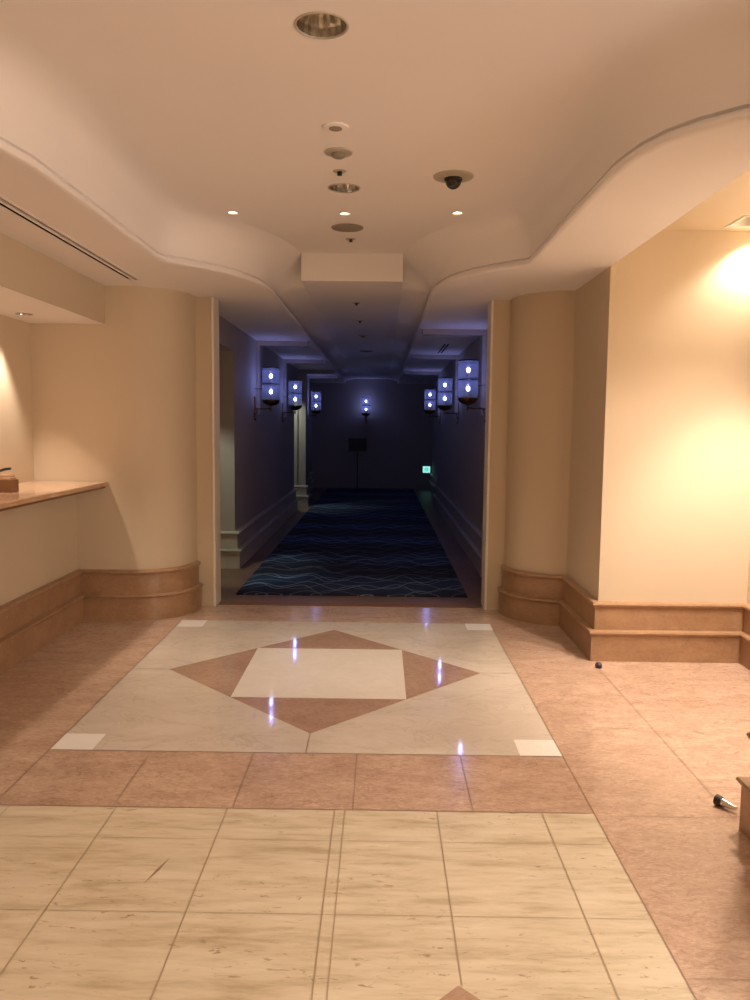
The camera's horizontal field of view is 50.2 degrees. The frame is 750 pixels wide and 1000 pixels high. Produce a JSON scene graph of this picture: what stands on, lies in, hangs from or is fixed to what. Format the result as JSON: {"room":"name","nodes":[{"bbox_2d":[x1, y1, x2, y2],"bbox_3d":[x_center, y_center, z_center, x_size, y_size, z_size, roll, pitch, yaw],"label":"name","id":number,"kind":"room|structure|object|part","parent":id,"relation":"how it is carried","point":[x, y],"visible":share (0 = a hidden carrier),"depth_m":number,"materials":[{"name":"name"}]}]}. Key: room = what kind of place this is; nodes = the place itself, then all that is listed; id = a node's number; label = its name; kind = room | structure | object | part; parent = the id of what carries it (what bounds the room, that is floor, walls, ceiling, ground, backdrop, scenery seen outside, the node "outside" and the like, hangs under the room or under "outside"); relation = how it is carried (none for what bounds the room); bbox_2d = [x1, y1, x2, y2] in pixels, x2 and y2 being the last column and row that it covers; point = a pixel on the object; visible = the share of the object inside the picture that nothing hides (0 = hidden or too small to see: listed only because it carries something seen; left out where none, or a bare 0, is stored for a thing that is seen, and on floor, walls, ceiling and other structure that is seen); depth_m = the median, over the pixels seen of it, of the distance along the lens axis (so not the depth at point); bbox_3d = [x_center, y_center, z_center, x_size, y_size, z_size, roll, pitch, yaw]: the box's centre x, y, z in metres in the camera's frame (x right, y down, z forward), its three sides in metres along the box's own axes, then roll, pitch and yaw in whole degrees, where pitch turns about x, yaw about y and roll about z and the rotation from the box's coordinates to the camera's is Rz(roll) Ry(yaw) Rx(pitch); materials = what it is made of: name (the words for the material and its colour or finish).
{"room":"lobby","nodes":[
{"label":"lobby","id":0,"kind":"room"},
{"bbox_2d":[0,315,33,482],"bbox_3d":[-2.723,-0.726,4.147,0.280,1.580,3.750,1,5,0],"label":"wall","id":1,"kind":"structure","parent":0,"point":[16,422],"depth_m":5.74,"materials":[{"name":"paint"}]},
{"bbox_2d":[0,494,77,605],"bbox_3d":[-2.628,0.566,4.266,0.700,1.028,3.750,1,5,0],"label":"wall","id":2,"kind":"structure","parent":0,"point":[39,541],"depth_m":5.36,"materials":[{"name":"paint"}]},
{"bbox_2d":[0,481,107,511],"bbox_3d":[-2.309,0.046,4.268,0.565,0.050,3.575,1,5,0],"label":"countertop","id":3,"kind":"structure","parent":2,"relation":"on","point":[31,492],"depth_m":5.21,"materials":[{"name":"stone"}]},
{"bbox_2d":[0,467,18,491],"bbox_3d":[-2.342,-0.129,5.048,0.147,0.155,0.100,1,5,0],"label":"box","id":4,"kind":"object","parent":3,"relation":"on","point":[8,482],"visible":1,"depth_m":5.01,"materials":[{"name":"brown wood"}]},
{"bbox_3d":[-2.341,-0.147,5.047,0.124,0.034,0.090,1,5,0],"label":"lid","id":5,"kind":"part","parent":4,"relation":"part of","materials":[{"name":"stone"}]},
{"bbox_2d":[0,560,203,674],"bbox_3d":[-2.186,0.859,4.632,0.776,0.387,4.146,2,5,12],"label":"baseboard","id":6,"kind":"structure","parent":2,"relation":"attached to","point":[36,618],"depth_m":6.08,"materials":[{"name":"wood"}]},
{"bbox_2d":[0,286,102,323],"bbox_3d":[-2.338,-1.143,4.146,0.640,0.001,3.630,1,5,0],"label":"ceiling","id":7,"kind":"structure","parent":0,"point":[12,302],"depth_m":5.30,"materials":[{"name":"paint"}]},
{"bbox_2d":[15,313,33,315],"bbox_3d":[-2.378,-1.297,5.423,0.119,0.079,0.119,1,5,0],"label":"recessed light","id":8,"kind":"object","parent":7,"relation":"in","point":[25,314],"visible":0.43,"depth_m":5.46,"materials":[{"name":"silver metal"}]},
{"bbox_2d":[0,233,104,323],"bbox_3d":[-2.031,-1.325,4.127,0.030,0.368,3.630,1,5,0],"label":"wall","id":9,"kind":"structure","parent":0,"point":[24,270],"depth_m":4.93,"materials":[{"name":"paint"}]},
{"bbox_2d":[0,26,300,292],"bbox_3d":[-1.236,-1.567,4.137,0.578,0.310,4.268,2,5,12],"label":"ceiling cove","id":10,"kind":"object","parent":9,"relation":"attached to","point":[50,125],"depth_m":3.86,"materials":[{"name":"paint"}]},
{"bbox_2d":[30,275,212,605],"bbox_3d":[-2.028,-0.535,6.354,1.445,2.850,0.680,1,5,0],"label":"wall","id":11,"kind":"structure","parent":0,"point":[124,402],"depth_m":6.05,"materials":[{"name":"paint"}]},
{"bbox_2d":[211,297,220,605],"bbox_3d":[-1.310,-0.380,6.604,0.020,2.510,0.220,1,5,0],"label":"trim","id":12,"kind":"structure","parent":11,"relation":"attached to","point":[214,302],"depth_m":6.56,"materials":[{"name":"paint"}]},
{"bbox_2d":[0,152,343,382],"bbox_3d":[-1.492,-2.038,10.881,1.418,0.001,16.780,1,5,0],"label":"ceiling","id":13,"kind":"structure","parent":0,"point":[245,304],"depth_m":5.11,"materials":[{"name":"paint"}]},
{"bbox_2d":[0,196,138,279],"bbox_3d":[-1.717,-1.453,4.228,0.087,0.063,2.868,1,5,0],"label":"ceiling vent","id":14,"kind":"object","parent":13,"relation":"in","point":[5,204],"visible":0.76,"depth_m":4.37,"materials":[{"name":"metal"}]},
{"bbox_2d":[219,315,298,530],"bbox_3d":[-2.627,-0.794,10.704,2.380,2.550,8.120,1,5,0],"label":"wall","id":15,"kind":"structure","parent":0,"point":[257,457],"depth_m":9.24,"materials":[{"name":"paint"}]},
{"bbox_2d":[220,489,298,568],"bbox_3d":[-2.096,0.249,11.238,1.459,0.387,5.858,1,5,0],"label":"baseboard","id":16,"kind":"structure","parent":15,"relation":"attached to","point":[238,546],"depth_m":9.41,"materials":[{"name":"wood"}]},
{"bbox_2d":[254,367,279,420],"bbox_3d":[-1.285,-1.257,9.535,0.309,0.637,0.218,1,5,0],"label":"wall sconce","id":17,"kind":"object","parent":15,"relation":"attached to","point":[270,402],"visible":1,"depth_m":9.52,"materials":[{"name":"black metal"}]},
{"bbox_3d":[-1.241,-1.129,9.547,0.218,0.132,0.218,1,5,0],"label":"lamp shade","id":18,"kind":"part","parent":17,"relation":"part of","materials":[{"name":"gold metal"}]},
{"bbox_2d":[257,341,308,414],"bbox_3d":[-1.185,-1.492,9.789,0.740,0.900,0.150,1,5,0],"label":"trim","id":19,"kind":"structure","parent":15,"relation":"attached to","point":[259,343],"depth_m":9.70,"materials":[{"name":"paint"}]},
{"bbox_2d":[282,380,301,421],"bbox_3d":[-1.264,-1.506,12.224,0.309,0.637,0.218,1,5,0],"label":"wall sconce","id":20,"kind":"object","parent":15,"relation":"attached to","point":[295,407],"visible":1,"depth_m":12.19,"materials":[{"name":"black metal"}]},
{"bbox_3d":[-1.220,-1.378,12.235,0.218,0.132,0.218,1,5,0],"label":"lamp shade","id":21,"kind":"part","parent":20,"relation":"part of","materials":[{"name":"gold metal"}]},
{"bbox_2d":[284,359,324,416],"bbox_3d":[-1.164,-1.740,12.477,0.740,0.900,0.150,1,5,0],"label":"trim","id":22,"kind":"structure","parent":15,"relation":"attached to","point":[286,361],"depth_m":12.39,"materials":[{"name":"paint"}]},
{"bbox_2d":[294,369,311,485],"bbox_3d":[-2.512,-1.382,17.066,2.510,2.550,4.700,1,5,0],"label":"wall","id":23,"kind":"structure","parent":0,"point":[302,425],"depth_m":14.75,"materials":[{"name":"paint"}]},
{"bbox_2d":[294,472,313,506],"bbox_3d":[-1.742,-0.283,17.028,1.076,0.387,4.566,1,5,0],"label":"baseboard","id":24,"kind":"structure","parent":23,"relation":"attached to","point":[303,493],"depth_m":14.78,"materials":[{"name":"wood"}]},
{"bbox_2d":[307,391,320,417],"bbox_3d":[-1.233,-1.865,16.107,0.309,0.637,0.218,1,5,0],"label":"wall sconce","id":25,"kind":"object","parent":23,"relation":"attached to","point":[312,411],"visible":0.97,"depth_m":16.05,"materials":[{"name":"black metal"}]},
{"bbox_3d":[-1.189,-1.737,16.118,0.218,0.132,0.218,1,5,0],"label":"lamp shade","id":26,"kind":"part","parent":25,"relation":"part of","materials":[{"name":"gold metal"}]},
{"bbox_2d":[305,370,333,374],"bbox_3d":[-1.021,-2.361,14.754,0.500,0.080,0.300,1,5,0],"label":"trim","id":27,"kind":"structure","parent":23,"relation":"attached to","point":[312,372],"depth_m":14.61,"materials":[{"name":"paint"}]},
{"bbox_2d":[307,375,337,418],"bbox_3d":[-1.133,-2.099,16.361,0.740,0.900,0.150,1,5,0],"label":"trim","id":28,"kind":"structure","parent":23,"relation":"attached to","point":[308,376],"depth_m":16.25,"materials":[{"name":"paint"}]},
{"bbox_2d":[0,0,680,253],"bbox_3d":[0.877,-1.448,1.431,7.700,0.001,9.530,1,5,0],"label":"ceiling","id":29,"kind":"structure","parent":0,"point":[227,100],"depth_m":3.17,"materials":[{"name":"paint"}]},
{"bbox_2d":[227,211,238,214],"bbox_3d":[-0.889,-1.820,5.006,0.073,0.050,0.073,1,5,0],"label":"spotlight","id":30,"kind":"object","parent":29,"relation":"attached to","point":[228,212],"visible":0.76,"depth_m":5.03,"materials":[{"name":"white ceramic"}]},
{"bbox_2d":[294,11,348,39],"bbox_3d":[-0.177,-1.629,2.649,0.184,0.120,0.184,1,5,0],"label":"recessed light","id":31,"kind":"object","parent":29,"relation":"in","point":[315,24],"visible":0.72,"depth_m":2.72,"materials":[{"name":"silver metal"}]},
{"bbox_2d":[322,122,348,132],"bbox_3d":[-0.175,-1.652,3.554,0.120,0.014,0.120,1,5,0],"label":"plate","id":32,"kind":"object","parent":29,"relation":"attached to","point":[333,127],"visible":1,"depth_m":3.54,"materials":[{"name":"paint"}]},
{"bbox_2d":[324,147,352,159],"bbox_3d":[-0.177,-1.673,3.882,0.140,0.032,0.140,1,5,0],"label":"smoke detector","id":33,"kind":"object","parent":29,"relation":"attached to","point":[338,153],"visible":1,"depth_m":3.85,"materials":[{"name":"white plastic"}]},
{"bbox_2d":[333,169,345,175],"bbox_3d":[-0.184,-1.704,4.172,0.072,0.023,0.072,1,5,0],"label":"sprinkler","id":34,"kind":"object","parent":29,"relation":"attached to","point":[339,172],"visible":1,"depth_m":4.16,"materials":[{"name":"white metal"}]},
{"bbox_2d":[328,183,360,192],"bbox_3d":[-0.171,-1.797,4.461,0.184,0.120,0.184,-2,6,-22],"label":"recessed light","id":35,"kind":"object","parent":29,"relation":"in","point":[338,187],"visible":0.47,"depth_m":4.53,"materials":[{"name":"silver metal"}]},
{"bbox_2d":[339,212,350,215],"bbox_3d":[-0.187,-1.812,5.001,0.073,0.050,0.073,1,5,0],"label":"spotlight","id":36,"kind":"object","parent":29,"relation":"attached to","point":[340,213],"visible":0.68,"depth_m":5.03,"materials":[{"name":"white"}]},
{"bbox_2d":[331,223,362,231],"bbox_3d":[-0.185,-1.821,5.357,0.216,0.010,0.216,1,5,0],"label":"ceiling speaker","id":37,"kind":"object","parent":29,"relation":"attached to","point":[345,227],"visible":1,"depth_m":5.33},
{"bbox_2d":[433,170,473,189],"bbox_3d":[0.415,-1.681,4.240,0.216,0.069,0.216,1,5,0],"label":"security camera","id":38,"kind":"object","parent":29,"relation":"attached to","point":[453,179],"visible":1,"depth_m":4.20,"materials":[{"name":"white plastic"}]},
{"bbox_3d":[0.415,-1.708,4.237,0.216,0.014,0.216,1,5,0],"label":"mounting plate","id":39,"kind":"part","parent":38,"relation":"part of","materials":[{"name":"beige plastic"}]},
{"bbox_2d":[452,211,462,214],"bbox_3d":[0.511,-1.800,4.956,0.073,0.050,0.073,1,5,0],"label":"spotlight","id":40,"kind":"object","parent":29,"relation":"attached to","point":[454,212],"visible":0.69,"depth_m":4.99,"materials":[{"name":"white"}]},
{"bbox_2d":[301,253,402,378],"bbox_3d":[-0.124,-2.461,12.679,0.784,0.340,13.100,1,5,0],"label":"ceiling","id":41,"kind":"structure","parent":0,"point":[333,282],"depth_m":7.09,"materials":[{"name":"paint"}]},
{"bbox_2d":[312,379,432,488],"bbox_3d":[-0.998,-1.671,19.287,6.100,2.750,0.200,1,5,0],"label":"wall","id":42,"kind":"structure","parent":0,"point":[398,431],"depth_m":19.19,"materials":[{"name":"paint"}]},
{"bbox_2d":[269,253,354,382],"bbox_3d":[-0.643,-2.348,12.643,0.250,0.310,13.000,1,5,0],"label":"trim","id":43,"kind":"structure","parent":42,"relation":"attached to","point":[289,292],"depth_m":7.80,"materials":[{"name":"paint"}]},
{"bbox_2d":[361,397,370,423],"bbox_3d":[-0.215,-2.120,18.983,0.218,0.637,0.309,1,5,0],"label":"wall sconce","id":44,"kind":"object","parent":42,"relation":"attached to","point":[365,414],"visible":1,"depth_m":18.91,"materials":[{"name":"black metal"}]},
{"bbox_2d":[388,254,434,383],"bbox_3d":[0.391,-2.335,12.636,0.250,0.310,13.000,1,5,0],"label":"trim","id":45,"kind":"structure","parent":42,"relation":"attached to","point":[416,299],"depth_m":7.71,"materials":[{"name":"paint"}]},
{"bbox_2d":[422,466,429,472],"bbox_3d":[1.236,-0.732,19.233,0.190,0.170,0.044,1,5,0],"label":"exit sign","id":46,"kind":"object","parent":42,"relation":"attached to","point":[425,469],"visible":1,"depth_m":19.22,"materials":[{"name":"green plastic"}]},
{"bbox_2d":[0,488,749,999],"bbox_3d":[0.297,0.809,8.207,8.900,0.122,22.600,1,5,0],"label":"floor","id":47,"kind":"structure","parent":0,"point":[218,802],"depth_m":3.13,"materials":[{"name":"beige tile"}]},
{"bbox_2d":[220,602,480,607],"bbox_3d":[-0.204,0.880,6.711,2.180,0.006,0.080,1,5,0],"label":"threshold","id":48,"kind":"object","parent":47,"relation":"on","point":[221,603],"depth_m":6.70,"materials":[{"name":"brown wood"}]},
{"bbox_2d":[236,488,467,597],"bbox_3d":[-0.158,0.285,13.114,2.050,0.012,12.140,1,5,0],"label":"carpet","id":49,"kind":"object","parent":47,"relation":"on","point":[383,542],"visible":1,"depth_m":9.31,"materials":[{"name":"blue carpet"}]},
{"bbox_2d":[348,438,366,489],"bbox_3d":[-0.412,-0.844,18.706,0.319,1.200,0.300,6,7,43],"label":"sign stand","id":50,"kind":"object","parent":49,"relation":"on","point":[355,444],"visible":1,"depth_m":18.65,"materials":[{"name":"black metal"}]},
{"bbox_2d":[595,662,601,668],"bbox_3d":[1.407,1.039,5.036,0.044,0.034,0.044,1,5,0],"label":"cap","id":51,"kind":"object","parent":47,"relation":"on","point":[598,665],"visible":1,"depth_m":5.02,"materials":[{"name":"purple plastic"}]},
{"bbox_2d":[713,794,737,810],"bbox_3d":[1.396,1.206,3.180,0.044,0.044,0.089,-3,6,-35],"label":"door stop","id":52,"kind":"object","parent":47,"relation":"on","point":[718,800],"visible":1,"depth_m":3.18,"materials":[{"name":"silver metal"}]},
{"bbox_2d":[432,330,486,532],"bbox_3d":[1.591,-0.960,13.005,0.820,2.550,12.800,1,5,0],"label":"wall","id":53,"kind":"structure","parent":0,"point":[458,450],"depth_m":10.57,"materials":[{"name":"paint"}]},
{"bbox_2d":[405,371,440,419],"bbox_3d":[0.900,-1.937,14.853,0.710,0.900,0.150,1,5,0],"label":"trim","id":54,"kind":"structure","parent":53,"relation":"attached to","point":[406,372],"depth_m":14.74,"materials":[{"name":"paint"}]},
{"bbox_2d":[424,389,440,423],"bbox_3d":[1.046,-1.700,14.598,0.309,0.637,0.218,1,5,0],"label":"wall sconce","id":55,"kind":"object","parent":53,"relation":"attached to","point":[429,411],"visible":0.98,"depth_m":14.57,"materials":[{"name":"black metal"}]},
{"bbox_3d":[0.999,-1.573,14.610,0.218,0.132,0.218,1,5,0],"label":"lamp shade","id":56,"kind":"part","parent":55,"relation":"part of","materials":[{"name":"gold metal"}]},
{"bbox_2d":[412,354,458,417],"bbox_3d":[0.873,-1.620,11.418,0.710,0.900,0.150,1,5,0],"label":"trim","id":57,"kind":"structure","parent":53,"relation":"attached to","point":[433,357],"depth_m":11.31,"materials":[{"name":"paint"}]},
{"bbox_2d":[437,377,458,423],"bbox_3d":[1.018,-1.382,11.162,0.309,0.637,0.218,1,5,0],"label":"wall sconce","id":58,"kind":"object","parent":53,"relation":"attached to","point":[444,407],"visible":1,"depth_m":11.14,"materials":[{"name":"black metal"}]},
{"bbox_3d":[0.972,-1.256,11.175,0.218,0.132,0.218,1,5,0],"label":"lamp shade","id":59,"kind":"part","parent":58,"relation":"part of","materials":[{"name":"gold metal"}]},
{"bbox_2d":[422,329,486,415],"bbox_3d":[0.849,-1.343,8.431,0.710,0.900,0.150,1,5,0],"label":"trim","id":60,"kind":"structure","parent":53,"relation":"attached to","point":[425,332],"depth_m":8.34,"materials":[{"name":"paint"}]},
{"bbox_2d":[429,473,482,577],"bbox_3d":[1.204,0.119,13.032,0.229,0.387,12.550,1,5,0],"label":"baseboard","id":61,"kind":"structure","parent":53,"relation":"attached to","point":[469,537],"depth_m":10.33,"materials":[{"name":"wood"}]},
{"bbox_2d":[457,359,485,421],"bbox_3d":[0.995,-1.106,8.175,0.309,0.637,0.218,1,5,0],"label":"wall sconce","id":62,"kind":"object","parent":53,"relation":"attached to","point":[467,400],"visible":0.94,"depth_m":8.14,"materials":[{"name":"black metal"}]},
{"bbox_3d":[0.948,-0.979,8.187,0.218,0.132,0.218,1,5,0],"label":"lamp shade","id":63,"kind":"part","parent":62,"relation":"part of","materials":[{"name":"gold metal"}]},
{"bbox_3d":[1.044,-0.905,8.194,0.196,0.092,0.018,1,5,0],"label":"arm","id":64,"kind":"part","parent":62,"relation":"part of","materials":[{"name":"gold metal"}]},
{"bbox_2d":[399,122,749,383],"bbox_3d":[1.201,-2.151,10.849,1.398,0.290,16.780,1,5,0],"label":"ceiling","id":65,"kind":"structure","parent":0,"point":[670,181],"depth_m":4.10,"materials":[{"name":"paint"}]},
{"bbox_2d":[437,343,449,353],"bbox_3d":[0.885,-1.970,10.406,0.078,0.016,1.308,1,5,0],"label":"ceiling vent","id":66,"kind":"object","parent":65,"relation":"in","point":[443,348],"visible":0.98,"depth_m":10.33,"materials":[{"name":"metal"}]},
{"bbox_2d":[487,230,749,609],"bbox_3d":[1.733,-0.450,5.880,1.625,2.850,1.580,1,5,0],"label":"wall","id":67,"kind":"structure","parent":0,"point":[620,449],"depth_m":5.15,"materials":[{"name":"paint"}]},
{"bbox_2d":[481,300,493,609],"bbox_3d":[0.924,-0.354,6.588,0.020,2.510,0.220,1,5,0],"label":"trim","id":68,"kind":"structure","parent":67,"relation":"attached to","point":[491,303],"depth_m":6.54,"materials":[{"name":"paint"}]},
{"bbox_2d":[403,0,749,294],"bbox_3d":[0.849,-1.542,4.122,0.578,0.310,4.268,0,5,-11],"label":"ceiling cove","id":69,"kind":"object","parent":67,"relation":"attached to","point":[683,72],"depth_m":3.08,"materials":[{"name":"paint"}]},
{"bbox_2d":[497,564,749,669],"bbox_3d":[2.013,0.881,4.893,0.966,0.387,3.881,-2,6,-23],"label":"baseboard","id":70,"kind":"structure","parent":67,"relation":"attached to","point":[613,631],"depth_m":5.17,"materials":[{"name":"wood"}]},
{"bbox_2d":[663,169,749,230],"bbox_3d":[1.975,-1.570,3.856,1.040,0.001,2.400,1,5,0],"label":"ceiling","id":71,"kind":"structure","parent":0,"point":[731,202],"depth_m":4.52,"materials":[{"name":"paint"}]},
{"bbox_2d":[725,215,749,227],"bbox_3d":[2.258,-1.690,4.732,0.260,0.096,0.260,1,5,0],"label":"recessed light","id":72,"kind":"object","parent":71,"relation":"in","point":[744,221],"visible":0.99,"depth_m":4.84,"materials":[{"name":"paint"}]},
{"bbox_2d":[747,554,749,603],"bbox_3d":[2.521,-0.264,3.973,0.220,2.850,2.400,1,5,0],"label":"wall","id":73,"kind":"structure","parent":0,"point":[748,590],"depth_m":5.15,"materials":[{"name":"paint"}]},
{"bbox_3d":[2.078,-0.125,2.412,1.280,2.850,0.860,1,5,0],"label":"wall","id":74,"kind":"structure","parent":0,"visible":0},
{"bbox_2d":[736,732,749,839],"bbox_3d":[2.032,1.101,2.526,1.346,0.387,0.992,1,5,0],"label":"baseboard","id":75,"kind":"structure","parent":74,"relation":"attached to","point":[744,822],"depth_m":2.98,"materials":[{"name":"wood"}]}
]}

